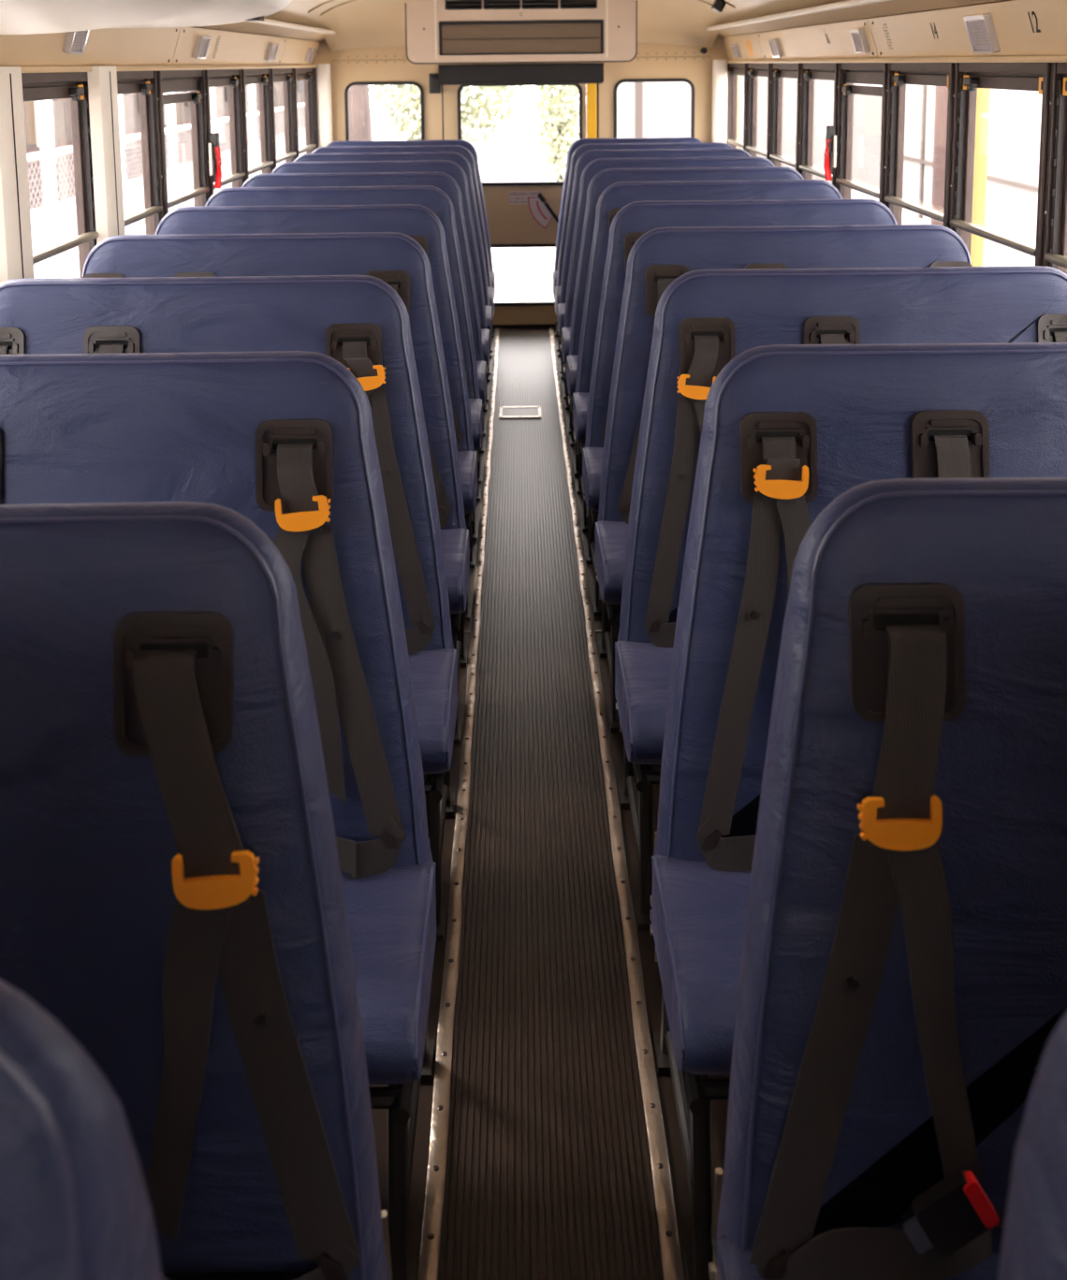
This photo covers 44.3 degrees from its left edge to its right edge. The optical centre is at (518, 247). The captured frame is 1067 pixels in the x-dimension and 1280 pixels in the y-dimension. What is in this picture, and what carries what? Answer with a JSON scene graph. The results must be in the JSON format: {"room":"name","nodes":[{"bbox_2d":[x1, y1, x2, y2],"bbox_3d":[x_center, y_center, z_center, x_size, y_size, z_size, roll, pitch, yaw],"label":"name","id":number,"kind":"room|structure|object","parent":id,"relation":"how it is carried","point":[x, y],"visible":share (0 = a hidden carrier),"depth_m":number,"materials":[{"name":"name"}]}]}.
{"room":"school bus interior","nodes":[
{"label":"school bus interior","id":0,"kind":"room"},
{"bbox_2d":[77,64,287,66],"bbox_3d":[-1.195,0.237,3.147,0.050,1.780,9.170,-1,8,0],"label":"wall","id":1,"kind":"structure","parent":0,"point":[254,65],"depth_m":3.89,"materials":[{"name":"beige metal"}]},
{"bbox_2d":[0,66,34,283],"bbox_3d":[-1.131,0.360,3.003,0.038,1.535,0.170,-1,8,0],"label":"pillar","id":2,"kind":"structure","parent":1,"relation":"attached to","point":[16,248],"depth_m":2.90,"materials":[{"name":"beige metal"}]},
{"bbox_2d":[21,72,98,277],"bbox_3d":[-1.176,-0.067,3.296,0.063,0.740,0.588,-1,8,0],"label":"window","id":3,"kind":"structure","parent":1,"relation":"in","point":[58,85],"depth_m":3.52,"materials":[{"name":"brown metal"}]},
{"bbox_2d":[0,27,180,66],"bbox_3d":[-1.153,-0.534,3.362,0.047,0.134,2.105,-1,8,0],"label":"panel","id":4,"kind":"object","parent":1,"relation":"attached to","point":[105,46],"visible":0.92,"depth_m":3.62,"materials":[{"name":"beige paint"}]},
{"bbox_2d":[62,29,89,54],"bbox_3d":[-1.137,-0.546,3.375,0.046,0.092,0.110,-1,8,0],"label":"card holder","id":5,"kind":"object","parent":4,"relation":"attached to","point":[75,42],"visible":0.59,"depth_m":3.37,"materials":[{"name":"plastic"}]},
{"bbox_2d":[87,66,125,244],"bbox_3d":[-1.132,0.261,3.708,0.038,1.535,0.165,-1,8,0],"label":"pillar","id":6,"kind":"structure","parent":1,"relation":"attached to","point":[102,80],"depth_m":3.58,"materials":[{"name":"beige metal"}]},
{"bbox_2d":[82,70,168,240],"bbox_3d":[-1.177,-0.158,3.940,0.065,0.740,0.712,-1,8,0],"label":"window","id":7,"kind":"structure","parent":1,"relation":"in","point":[127,81],"depth_m":4.19,"materials":[{"name":"brown metal"}]},
{"bbox_2d":[21,64,316,72],"bbox_3d":[-1.161,-0.410,3.021,0.029,0.015,9.100,-1,8,0],"label":"trim","id":8,"kind":"structure","parent":1,"relation":"attached to","point":[24,69],"depth_m":4.11,"materials":[{"name":"beige paint"}]},
{"bbox_2d":[160,69,214,208],"bbox_3d":[-1.178,-0.252,4.614,0.065,0.740,0.650,-1,8,0],"label":"window","id":9,"kind":"structure","parent":1,"relation":"in","point":[172,80],"depth_m":4.82,"materials":[{"name":"brown metal"}]},
{"bbox_2d":[208,132,221,189],"bbox_3d":[-1.129,-0.324,4.890,0.043,0.207,0.065,-1,8,0],"label":"emergency latch","id":10,"kind":"object","parent":9,"relation":"attached to","point":[215,162],"visible":1,"depth_m":4.88,"materials":[{"name":"red plastic"}]},
{"bbox_2d":[207,69,245,189],"bbox_3d":[-1.179,-0.339,5.227,0.063,0.740,0.588,-1,8,0],"label":"window","id":11,"kind":"structure","parent":1,"relation":"in","point":[217,78],"depth_m":5.46,"materials":[{"name":"brown metal"}]},
{"bbox_2d":[171,27,287,65],"bbox_3d":[-1.156,-0.824,5.426,0.047,0.134,2.055,-1,8,0],"label":"panel","id":12,"kind":"object","parent":1,"relation":"attached to","point":[234,48],"visible":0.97,"depth_m":5.19,"materials":[{"name":"beige paint"}]},
{"bbox_2d":[235,68,276,183],"bbox_3d":[-1.180,-0.429,5.871,0.065,0.740,0.712,-1,8,0],"label":"window","id":13,"kind":"structure","parent":1,"relation":"in","point":[253,76],"depth_m":6.10,"materials":[{"name":"brown metal"}]},
{"bbox_2d":[193,21,328,41],"bbox_3d":[-1.116,-0.586,2.996,0.125,0.070,9.100,-1,8,0],"label":"trim","id":14,"kind":"structure","parent":1,"relation":"attached to","point":[249,27],"depth_m":5.74,"materials":[{"name":"beige paint"}]},
{"bbox_2d":[273,68,299,163],"bbox_3d":[-1.181,-0.524,6.545,0.065,0.740,0.650,-1,8,0],"label":"window","id":15,"kind":"structure","parent":1,"relation":"in","point":[283,75],"depth_m":6.77,"materials":[{"name":"brown metal"}]},
{"bbox_2d":[280,37,319,64],"bbox_3d":[-1.159,-1.043,6.981,0.047,0.134,1.075,-1,8,0],"label":"panel","id":16,"kind":"object","parent":1,"relation":"attached to","point":[295,51],"visible":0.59,"depth_m":6.85,"materials":[{"name":"beige paint"}]},
{"bbox_2d":[295,67,318,154],"bbox_3d":[-1.182,-0.616,7.199,0.065,0.740,0.670,-1,8,0],"label":"window","id":17,"kind":"structure","parent":1,"relation":"in","point":[302,73],"depth_m":7.43,"materials":[{"name":"brown metal"}]},
{"bbox_2d":[313,35,728,142],"bbox_3d":[0.022,-0.544,7.640,2.480,2.050,0.057,-1,8,0],"label":"wall","id":18,"kind":"structure","parent":0,"point":[651,61],"depth_m":7.55,"materials":[{"name":"beige metal"}]},
{"bbox_2d":[247,18,335,34],"bbox_3d":[-1.040,-0.594,2.990,0.032,0.022,9.090,-1,8,0],"label":"trim","id":19,"kind":"structure","parent":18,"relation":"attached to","point":[268,21],"depth_m":6.04,"materials":[{"name":"beige paint"}]},
{"bbox_2d":[344,81,424,140],"bbox_3d":[-0.773,-0.647,7.604,0.457,0.632,0.030,-1,8,0],"label":"window","id":20,"kind":"structure","parent":18,"relation":"in","point":[346,105],"depth_m":7.56,"materials":[{"name":"black rubber"}]},
{"bbox_2d":[441,83,598,328],"bbox_3d":[0.017,-0.267,7.645,0.907,1.500,0.105,-1,8,0],"label":"door","id":21,"kind":"structure","parent":18,"relation":"in","point":[520,214],"depth_m":7.66,"materials":[{"name":"beige paint"}]},
{"bbox_2d":[613,78,694,137],"bbox_3d":[0.785,-0.663,7.604,0.467,0.632,0.030,-1,8,0],"label":"window","id":22,"kind":"structure","parent":18,"relation":"in","point":[688,81],"depth_m":7.55,"materials":[{"name":"black rubber"}]},
{"bbox_2d":[368,327,729,1279],"bbox_3d":[0.040,1.135,3.275,2.480,0.060,9.170,-1,8,0],"label":"floor","id":23,"kind":"structure","parent":0,"point":[651,979],"depth_m":2.17,"materials":[{"name":"rubber"}]},
{"bbox_2d":[0,980,162,1279],"bbox_3d":[-0.600,0.934,0.484,1.005,1.127,0.545,-1,8,0],"label":"seat","id":24,"kind":"object","parent":23,"relation":"on","point":[75,1204],"visible":1,"depth_m":0.61,"materials":[{"name":"blue leather"}]},
{"bbox_2d":[0,501,392,1279],"bbox_3d":[-0.626,0.842,1.145,1.005,1.127,0.545,-1,8,0],"label":"seat","id":25,"kind":"object","parent":23,"relation":"on","point":[172,896],"visible":0.98,"depth_m":1.24,"materials":[{"name":"blue leather"}]},
{"bbox_2d":[0,350,436,1279],"bbox_3d":[-0.627,0.747,1.821,1.005,1.127,0.545,-1,8,0],"label":"seat","id":26,"kind":"object","parent":23,"relation":"on","point":[284,442],"visible":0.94,"depth_m":1.92,"materials":[{"name":"blue leather"}]},
{"bbox_2d":[340,859,436,1085],"bbox_3d":[-0.624,0.988,1.772,1.005,0.141,0.379,-1,8,0],"label":"seat cushion","id":27,"kind":"object","parent":26,"relation":"on","point":[390,905],"depth_m":1.72,"materials":[{"name":"blue leather"}]},
{"bbox_2d":[0,275,457,941],"bbox_3d":[-0.628,0.647,2.529,1.005,1.127,0.545,-1,8,0],"label":"seat","id":28,"kind":"object","parent":23,"relation":"on","point":[360,322],"visible":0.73,"depth_m":2.63,"materials":[{"name":"blue leather"}]},
{"bbox_2d":[407,647,457,774],"bbox_3d":[-0.625,0.889,2.480,1.005,0.141,0.379,-1,8,0],"label":"seat cushion","id":29,"kind":"object","parent":28,"relation":"on","point":[433,670],"depth_m":2.41,"materials":[{"name":"blue leather"}]},
{"bbox_2d":[81,232,469,743],"bbox_3d":[-0.629,0.552,3.207,1.005,1.127,0.545,-1,8,0],"label":"seat","id":30,"kind":"object","parent":23,"relation":"on","point":[397,259],"visible":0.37,"depth_m":3.31,"materials":[{"name":"blue leather"}]},
{"bbox_2d":[440,527,469,613],"bbox_3d":[-0.626,0.793,3.159,1.005,0.141,0.379,-1,8,0],"label":"seat cushion","id":31,"kind":"object","parent":30,"relation":"on","point":[456,545],"depth_m":3.08,"materials":[{"name":"blue leather"}]},
{"bbox_2d":[155,203,477,621],"bbox_3d":[-0.630,0.459,3.871,1.005,1.127,0.545,-1,8,0],"label":"seat","id":32,"kind":"object","parent":23,"relation":"on","point":[419,223],"visible":0.24,"depth_m":3.98,"materials":[{"name":"blue leather"}]},
{"bbox_2d":[457,450,477,514],"bbox_3d":[-0.627,0.700,3.822,1.005,0.141,0.379,-1,8,0],"label":"seat cushion","id":33,"kind":"object","parent":32,"relation":"on","point":[467,458],"depth_m":3.73,"materials":[{"name":"blue leather"}]},
{"bbox_2d":[315,63,333,147],"bbox_3d":[-1.110,-0.279,7.598,0.080,1.560,0.080,-1,8,0],"label":"pillar","id":34,"kind":"structure","parent":23,"relation":"on","point":[323,70],"depth_m":7.49,"materials":[{"name":"beige paint"}]},
{"bbox_2d":[204,185,482,540],"bbox_3d":[-0.631,0.372,4.490,1.005,1.127,0.545,-1,8,0],"label":"seat","id":35,"kind":"object","parent":23,"relation":"on","point":[433,198],"visible":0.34,"depth_m":4.60,"materials":[{"name":"blue leather"}]},
{"bbox_2d":[468,398,482,450],"bbox_3d":[-0.628,0.613,4.441,1.005,0.141,0.379,-1,8,0],"label":"seat cushion","id":36,"kind":"object","parent":35,"relation":"on","point":[475,404],"depth_m":4.34,"materials":[{"name":"blue leather"}]},
{"bbox_2d":[241,172,486,483],"bbox_3d":[-0.631,0.290,5.074,1.005,1.127,0.545,-1,8,0],"label":"seat","id":37,"kind":"object","parent":23,"relation":"on","point":[443,181],"visible":0.22,"depth_m":5.19,"materials":[{"name":"blue leather"}]},
{"bbox_2d":[476,360,486,403],"bbox_3d":[-0.629,0.531,5.025,1.005,0.141,0.379,-1,8,0],"label":"seat cushion","id":38,"kind":"object","parent":37,"relation":"on","point":[481,365],"depth_m":4.93,"materials":[{"name":"blue leather"}]},
{"bbox_2d":[271,160,489,436],"bbox_3d":[-0.632,0.202,5.698,1.005,1.127,0.545,-1,8,0],"label":"seat","id":39,"kind":"object","parent":23,"relation":"on","point":[451,168],"visible":0.21,"depth_m":5.81,"materials":[{"name":"blue plastic"}]},
{"bbox_2d":[293,151,492,402],"bbox_3d":[-0.633,0.124,6.252,1.005,1.127,0.545,-1,8,0],"label":"seat","id":40,"kind":"object","parent":23,"relation":"on","point":[460,160],"visible":0.16,"depth_m":6.37,"materials":[{"name":"blue plastic"}]},
{"bbox_2d":[311,145,494,375],"bbox_3d":[-0.634,0.050,6.777,1.005,1.127,0.545,-1,8,0],"label":"seat","id":41,"kind":"object","parent":23,"relation":"on","point":[460,150],"visible":0.16,"depth_m":6.89,"materials":[{"name":"blue plastic"}]},
{"bbox_2d":[325,139,495,352],"bbox_3d":[-0.635,-0.022,7.292,1.005,1.127,0.545,-1,8,0],"label":"seat","id":42,"kind":"object","parent":23,"relation":"on","point":[468,145],"visible":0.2,"depth_m":7.41,"materials":[{"name":"blue plastic"}]},
{"bbox_2d":[417,327,499,1279],"bbox_3d":[-0.120,0.989,4.067,0.028,0.011,7.380,-1,8,0],"label":"floor strip","id":43,"kind":"object","parent":23,"relation":"on","point":[430,1236],"visible":1,"depth_m":2.32,"materials":[{"name":"metal"}]},
{"bbox_2d":[437,327,663,1279],"bbox_3d":[0.040,1.109,3.228,0.296,0.005,9.085,-1,8,0],"label":"mat","id":44,"kind":"object","parent":23,"relation":"on","point":[548,1174],"visible":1,"depth_m":2.32,"materials":[{"name":"rubber"}]},
{"bbox_2d":[499,406,540,418],"bbox_3d":[0.008,0.733,5.854,0.185,0.006,0.190,-1,8,0],"label":"floor plate","id":45,"kind":"object","parent":44,"relation":"on","point":[505,412],"visible":1,"depth_m":5.85,"materials":[{"name":"metal"}]},
{"bbox_2d":[549,327,683,1279],"bbox_3d":[0.196,0.986,4.067,0.028,0.011,7.380,-1,8,0],"label":"floor strip","id":46,"kind":"object","parent":23,"relation":"on","point":[666,1222],"visible":1,"depth_m":2.31,"materials":[{"name":"metal"}]},
{"bbox_2d":[552,136,701,351],"bbox_3d":[0.645,-0.037,7.302,0.915,1.127,0.545,-1,8,0],"label":"seat","id":47,"kind":"object","parent":23,"relation":"on","point":[574,145],"visible":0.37,"depth_m":7.42,"materials":[{"name":"blue plastic"}]},
{"bbox_2d":[554,142,733,374],"bbox_3d":[0.691,0.035,6.787,1.005,1.127,0.545,-1,8,0],"label":"seat","id":48,"kind":"object","parent":23,"relation":"on","point":[582,149],"visible":0.14,"depth_m":6.91,"materials":[{"name":"blue leather"}]},
{"bbox_2d":[557,148,751,399],"bbox_3d":[0.692,0.105,6.292,1.005,1.127,0.545,-1,8,0],"label":"seat","id":49,"kind":"object","parent":23,"relation":"on","point":[588,156],"visible":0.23,"depth_m":6.41,"materials":[{"name":"blue leather"}]},
{"bbox_2d":[561,156,774,434],"bbox_3d":[0.693,0.185,5.718,1.005,1.127,0.545,-1,8,0],"label":"seat","id":50,"kind":"object","parent":23,"relation":"on","point":[596,166],"visible":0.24,"depth_m":5.83,"materials":[{"name":"blue plastic"}]},
{"bbox_2d":[566,166,803,476],"bbox_3d":[0.693,0.265,5.153,1.005,1.127,0.545,-1,8,0],"label":"seat","id":51,"kind":"object","parent":23,"relation":"on","point":[603,179],"visible":0.2,"depth_m":5.27,"materials":[{"name":"blue leather"}]},
{"bbox_2d":[566,354,578,397],"bbox_3d":[0.696,0.506,5.104,1.005,0.141,0.379,-1,8,0],"label":"seat cushion","id":52,"kind":"object","parent":51,"relation":"on","point":[571,359],"depth_m":5.02,"materials":[{"name":"blue leather"}]},
{"bbox_2d":[572,179,842,532],"bbox_3d":[0.694,0.348,4.559,1.005,1.127,0.545,-1,8,0],"label":"seat","id":53,"kind":"object","parent":23,"relation":"on","point":[617,196],"visible":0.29,"depth_m":4.67,"materials":[{"name":"blue leather"}]},
{"bbox_2d":[572,392,589,442],"bbox_3d":[0.697,0.589,4.510,1.005,0.141,0.379,-1,8,0],"label":"seat cushion","id":54,"kind":"object","parent":53,"relation":"on","point":[580,400],"depth_m":4.42,"materials":[{"name":"blue leather"}]},
{"bbox_2d":[711,59,727,143],"bbox_3d":[1.160,-0.302,7.598,0.080,1.560,0.080,-1,8,0],"label":"pillar","id":55,"kind":"structure","parent":23,"relation":"on","point":[719,66],"depth_m":7.49,"materials":[{"name":"beige paint"}]},
{"bbox_2d":[581,198,897,616],"bbox_3d":[0.695,0.442,3.896,1.005,1.127,0.545,-1,8,0],"label":"seat","id":56,"kind":"object","parent":23,"relation":"on","point":[635,219],"visible":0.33,"depth_m":4.00,"materials":[{"name":"blue leather"}]},
{"bbox_2d":[581,447,603,510],"bbox_3d":[0.698,0.683,3.847,1.005,0.141,0.379,-1,8,0],"label":"seat cushion","id":57,"kind":"object","parent":56,"relation":"on","point":[591,457],"depth_m":3.77,"materials":[{"name":"blue leather"}]},
{"bbox_2d":[594,224,972,732],"bbox_3d":[0.696,0.532,3.252,1.005,1.127,0.545,-1,8,0],"label":"seat","id":58,"kind":"object","parent":23,"relation":"on","point":[660,255],"visible":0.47,"depth_m":3.36,"materials":[{"name":"blue leather"}]},
{"bbox_2d":[595,520,627,604],"bbox_3d":[0.699,0.773,3.203,1.005,0.141,0.379,-1,8,0],"label":"seat cushion","id":59,"kind":"object","parent":58,"relation":"on","point":[610,535],"depth_m":3.12,"materials":[{"name":"blue leather"}]},
{"bbox_2d":[614,265,1066,930],"bbox_3d":[0.697,0.630,2.554,1.005,1.127,0.545,-1,8,0],"label":"seat","id":60,"kind":"object","parent":23,"relation":"on","point":[704,319],"visible":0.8,"depth_m":2.66,"materials":[{"name":"blue leather"}]},
{"bbox_2d":[614,640,672,764],"bbox_3d":[0.700,0.871,2.505,1.005,0.141,0.379,-1,8,0],"label":"seat cushion","id":61,"kind":"object","parent":60,"relation":"on","point":[642,668],"depth_m":2.43,"materials":[{"name":"blue leather"}]},
{"bbox_2d":[649,342,1066,1279],"bbox_3d":[0.698,0.732,1.831,1.005,1.127,0.545,-1,8,0],"label":"seat","id":62,"kind":"object","parent":23,"relation":"on","point":[788,429],"visible":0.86,"depth_m":1.93,"materials":[{"name":"blue leather"}]},
{"bbox_2d":[651,853,751,1075],"bbox_3d":[0.701,0.973,1.782,1.005,0.141,0.379,-1,8,0],"label":"seat cushion","id":63,"kind":"object","parent":62,"relation":"on","point":[699,901],"depth_m":1.73,"materials":[{"name":"blue leather"}]},
{"bbox_2d":[708,477,1066,1279],"bbox_3d":[0.699,0.821,1.194,1.005,1.127,0.545,-1,8,0],"label":"seat","id":64,"kind":"object","parent":23,"relation":"on","point":[902,995],"visible":1,"depth_m":1.29,"materials":[{"name":"blue leather"}]},
{"bbox_2d":[716,1234,1000,1279],"bbox_3d":[0.702,1.062,1.145,1.005,0.141,0.379,-1,8,0],"label":"seat cushion","id":65,"kind":"object","parent":64,"relation":"on","point":[736,1258],"depth_m":1.26,"materials":[{"name":"blue leather"}]},
{"bbox_2d":[997,1011,1066,1279],"bbox_3d":[0.690,0.916,0.519,1.005,1.127,0.545,-1,8,0],"label":"seat","id":66,"kind":"object","parent":23,"relation":"on","point":[1034,1240],"visible":1,"depth_m":0.68,"materials":[{"name":"blue leather"}]},
{"bbox_2d":[263,0,845,52],"bbox_3d":[0.021,-0.681,2.994,2.232,0.365,9.159,-1,8,0],"label":"ceiling","id":67,"kind":"structure","parent":0,"point":[356,23],"depth_m":7.26,"materials":[{"name":"paint"}]},
{"bbox_2d":[0,0,291,34],"bbox_3d":[-0.848,-0.559,2.899,0.520,0.183,3.500,-1,8,0],"label":"duct","id":68,"kind":"object","parent":67,"relation":"attached to","point":[17,17],"visible":1,"depth_m":2.48,"materials":[{"name":"beige metal"}]},
{"bbox_2d":[405,0,637,64],"bbox_3d":[0.015,-1.245,7.345,1.275,0.415,0.306,-1,8,0],"label":"air conditioner","id":69,"kind":"object","parent":67,"relation":"attached to","point":[436,31],"visible":1,"depth_m":7.21,"materials":[{"name":"plastic"}]},
{"bbox_2d":[444,0,481,10],"bbox_3d":[-0.301,-1.357,7.196,0.203,0.098,0.038,-1,8,0],"label":"air vent","id":70,"kind":"object","parent":69,"relation":"attached to","point":[455,5],"depth_m":7.20,"materials":[{"name":"black plastic"}]},
{"bbox_2d":[482,0,520,9],"bbox_3d":[-0.091,-1.359,7.196,0.203,0.098,0.038,-1,8,0],"label":"air vent","id":71,"kind":"object","parent":69,"relation":"attached to","point":[487,4],"depth_m":7.20,"materials":[{"name":"black plastic"}]},
{"bbox_2d":[437,62,603,85],"bbox_3d":[0.015,-0.974,7.346,0.920,0.112,0.110,-1,8,0],"label":"roller shade","id":72,"kind":"object","parent":69,"relation":"attached to","point":[589,72],"visible":1,"depth_m":7.29,"materials":[{"name":"black fabric"}]},
{"bbox_2d":[441,23,600,54],"bbox_3d":[0.016,-1.159,7.223,0.880,0.170,0.020,-1,8,0],"label":"return grille","id":73,"kind":"object","parent":69,"relation":"attached to","point":[457,38],"depth_m":7.22,"materials":[{"name":"beige"}]},
{"bbox_2d":[521,0,558,9],"bbox_3d":[0.119,-1.361,7.196,0.203,0.098,0.038,-1,8,0],"label":"air vent","id":74,"kind":"object","parent":69,"relation":"attached to","point":[525,4],"depth_m":7.20,"materials":[{"name":"black plastic"}]},
{"bbox_2d":[729,55,1059,148],"bbox_3d":[1.255,0.211,3.147,0.050,1.780,9.170,-1,8,0],"label":"wall","id":75,"kind":"structure","parent":0,"point":[1033,55],"depth_m":7.28,"materials":[{"name":"beige metal"}]},
{"bbox_2d":[726,63,756,152],"bbox_3d":[1.225,-0.649,7.257,0.065,0.740,0.692,-1,8,0],"label":"window","id":76,"kind":"structure","parent":75,"relation":"in","point":[738,68],"depth_m":7.50,"materials":[{"name":"brown metal"}]},
{"bbox_2d":[722,32,763,60],"bbox_3d":[1.192,-1.067,6.981,0.047,0.134,1.075,-1,8,0],"label":"panel","id":77,"kind":"object","parent":75,"relation":"attached to","point":[740,39],"visible":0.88,"depth_m":6.89,"materials":[{"name":"beige paint"}]},
{"bbox_2d":[745,62,783,161],"bbox_3d":[1.226,-0.555,6.588,0.065,0.740,0.660,-1,8,0],"label":"window","id":78,"kind":"structure","parent":75,"relation":"in","point":[757,69],"depth_m":6.74,"materials":[{"name":"brown metal"}]},
{"bbox_2d":[769,62,797,167],"bbox_3d":[1.227,-0.467,5.965,0.063,0.740,0.598,-1,8,0],"label":"window","id":79,"kind":"structure","parent":75,"relation":"in","point":[782,69],"depth_m":6.21,"materials":[{"name":"brown metal"}]},
{"bbox_2d":[756,17,878,59],"bbox_3d":[1.195,-0.849,5.426,0.047,0.134,2.055,-1,8,0],"label":"panel","id":80,"kind":"object","parent":75,"relation":"attached to","point":[805,42],"visible":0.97,"depth_m":5.19,"materials":[{"name":"beige paint"}]},
{"bbox_2d":[849,27,870,53],"bbox_3d":[1.184,-0.719,4.546,0.044,0.087,0.120,-1,8,0],"label":"card holder","id":81,"kind":"object","parent":80,"relation":"attached to","point":[858,36],"visible":1,"depth_m":4.52,"materials":[{"name":"white plastic"}]},
{"bbox_2d":[795,62,844,190],"bbox_3d":[1.228,-0.376,5.311,0.065,0.740,0.722,-1,8,0],"label":"window","id":82,"kind":"structure","parent":75,"relation":"in","point":[813,71],"depth_m":5.55,"materials":[{"name":"brown metal"}]},
{"bbox_2d":[823,125,836,180],"bbox_3d":[1.178,-0.357,4.960,0.043,0.207,0.065,-1,8,0],"label":"emergency latch","id":83,"kind":"object","parent":82,"relation":"attached to","point":[830,152],"visible":1,"depth_m":4.95,"materials":[{"name":"red plastic"}]},
{"bbox_2d":[706,0,1005,36],"bbox_3d":[1.159,-0.610,2.996,0.125,0.070,9.100,-1,8,0],"label":"trim","id":84,"kind":"structure","parent":75,"relation":"attached to","point":[892,7],"depth_m":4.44,"materials":[{"name":"beige paint"}]},
{"bbox_2d":[835,62,883,199],"bbox_3d":[1.229,-0.284,4.658,0.063,0.740,0.598,-1,8,0],"label":"window","id":85,"kind":"structure","parent":75,"relation":"in","point":[862,73],"depth_m":4.85,"materials":[{"name":"brown metal"}]},
{"bbox_2d":[727,55,1066,63],"bbox_3d":[1.208,-0.435,3.021,0.029,0.015,9.100,-1,8,0],"label":"trim","id":86,"kind":"structure","parent":75,"relation":"attached to","point":[1061,58],"depth_m":3.73,"materials":[{"name":"beige paint"}]},
{"bbox_2d":[878,62,963,231],"bbox_3d":[1.230,-0.192,4.004,0.065,0.740,0.722,-1,8,0],"label":"window","id":87,"kind":"structure","parent":75,"relation":"in","point":[933,74],"depth_m":4.16,"materials":[{"name":"brown metal"}]},
{"bbox_2d":[867,0,1066,58],"bbox_3d":[1.198,-0.559,3.362,0.047,0.134,2.105,-1,8,0],"label":"panel","id":88,"kind":"object","parent":75,"relation":"attached to","point":[910,35],"visible":0.91,"depth_m":3.46,"materials":[{"name":"beige paint"}]},
{"bbox_2d":[962,12,1000,53],"bbox_3d":[1.187,-0.549,3.358,0.048,0.102,0.150,-1,8,0],"label":"card holder","id":89,"kind":"object","parent":88,"relation":"attached to","point":[981,35],"visible":1,"depth_m":3.34,"materials":[{"name":"white plastic"}]},
{"bbox_2d":[949,62,1062,266],"bbox_3d":[1.231,-0.096,3.320,0.065,0.740,0.660,-1,8,0],"label":"window","id":90,"kind":"structure","parent":75,"relation":"in","point":[1004,76],"depth_m":3.27,"materials":[{"name":"brown metal"}]},
{"bbox_2d":[1044,62,1066,274],"bbox_3d":[1.232,-0.008,2.697,0.063,0.740,0.598,-1,8,0],"label":"window","id":91,"kind":"structure","parent":75,"relation":"in","point":[1056,256],"depth_m":2.96,"materials":[{"name":"brown metal"}]},
{"label":"outside","id":92,"kind":"structure","parent":0,"visible":0},
{"bbox_2d":[29,105,1034,302],"bbox_3d":[0.018,-0.944,25.113,120.000,0.020,110.000,-1,8,0],"label":"ground","id":93,"kind":"structure","parent":92,"point":[514,154],"depth_m":25.32,"materials":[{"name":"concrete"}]},
{"bbox_2d":[23,80,305,209],"bbox_3d":[-11.879,-5.346,44.673,6.300,3.500,54.600,-1,8,0],"label":"building","id":94,"kind":"structure","parent":93,"relation":"on","point":[47,123],"depth_m":29.94,"materials":[{"name":"beige"}]},
{"bbox_2d":[26,102,305,277],"bbox_3d":[-5.186,-1.301,22.003,0.090,1.660,36.045,-1,8,0],"label":"fence","id":95,"kind":"object","parent":93,"relation":"on","point":[46,155],"visible":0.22,"depth_m":17.35,"materials":[{"name":"grey"}]},
{"bbox_2d":[348,85,372,140],"bbox_3d":[-1.740,-3.236,12.659,4.884,8.036,4.889,-1,8,0],"label":"building","id":96,"kind":"structure","parent":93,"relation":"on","point":[358,95],"depth_m":12.79,"materials":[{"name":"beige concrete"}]},
{"bbox_2d":[369,84,526,141],"bbox_3d":[-2.324,-5.766,43.605,5.443,5.254,2.480,-1,8,-3],"label":"tree","id":97,"kind":"object","parent":93,"relation":"on","point":[402,106],"visible":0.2,"depth_m":43.42,"materials":[{"name":"green plant"}]},
{"bbox_2d":[533,85,579,181],"bbox_3d":[0.726,-2.606,23.871,0.907,3.622,1.252,-1,8,0],"label":"tree","id":98,"kind":"object","parent":93,"relation":"on","point":[558,127],"visible":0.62,"depth_m":23.68,"materials":[{"name":"green plant"}]},
{"bbox_2d":[616,75,882,189],"bbox_3d":[4.939,-3.787,28.735,6.500,4.500,6.050,-1,8,0],"label":"building","id":99,"kind":"structure","parent":93,"relation":"on","point":[644,109],"depth_m":25.90,"materials":[{"name":"beige"}]},
{"bbox_2d":[930,86,989,266],"bbox_3d":[3.823,-1.571,11.253,0.158,5.000,0.520,-7,10,-37],"label":"post","id":100,"kind":"object","parent":93,"relation":"on","point":[982,98],"visible":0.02,"depth_m":11.25,"materials":[{"name":"yellow"}]},
{"bbox_2d":[901,84,1042,261],"bbox_3d":[7.981,-2.143,17.887,3.050,4.200,10.000,-1,8,0],"label":"building","id":101,"kind":"structure","parent":93,"relation":"on","point":[1014,115],"depth_m":17.66,"materials":[{"name":"beige"}]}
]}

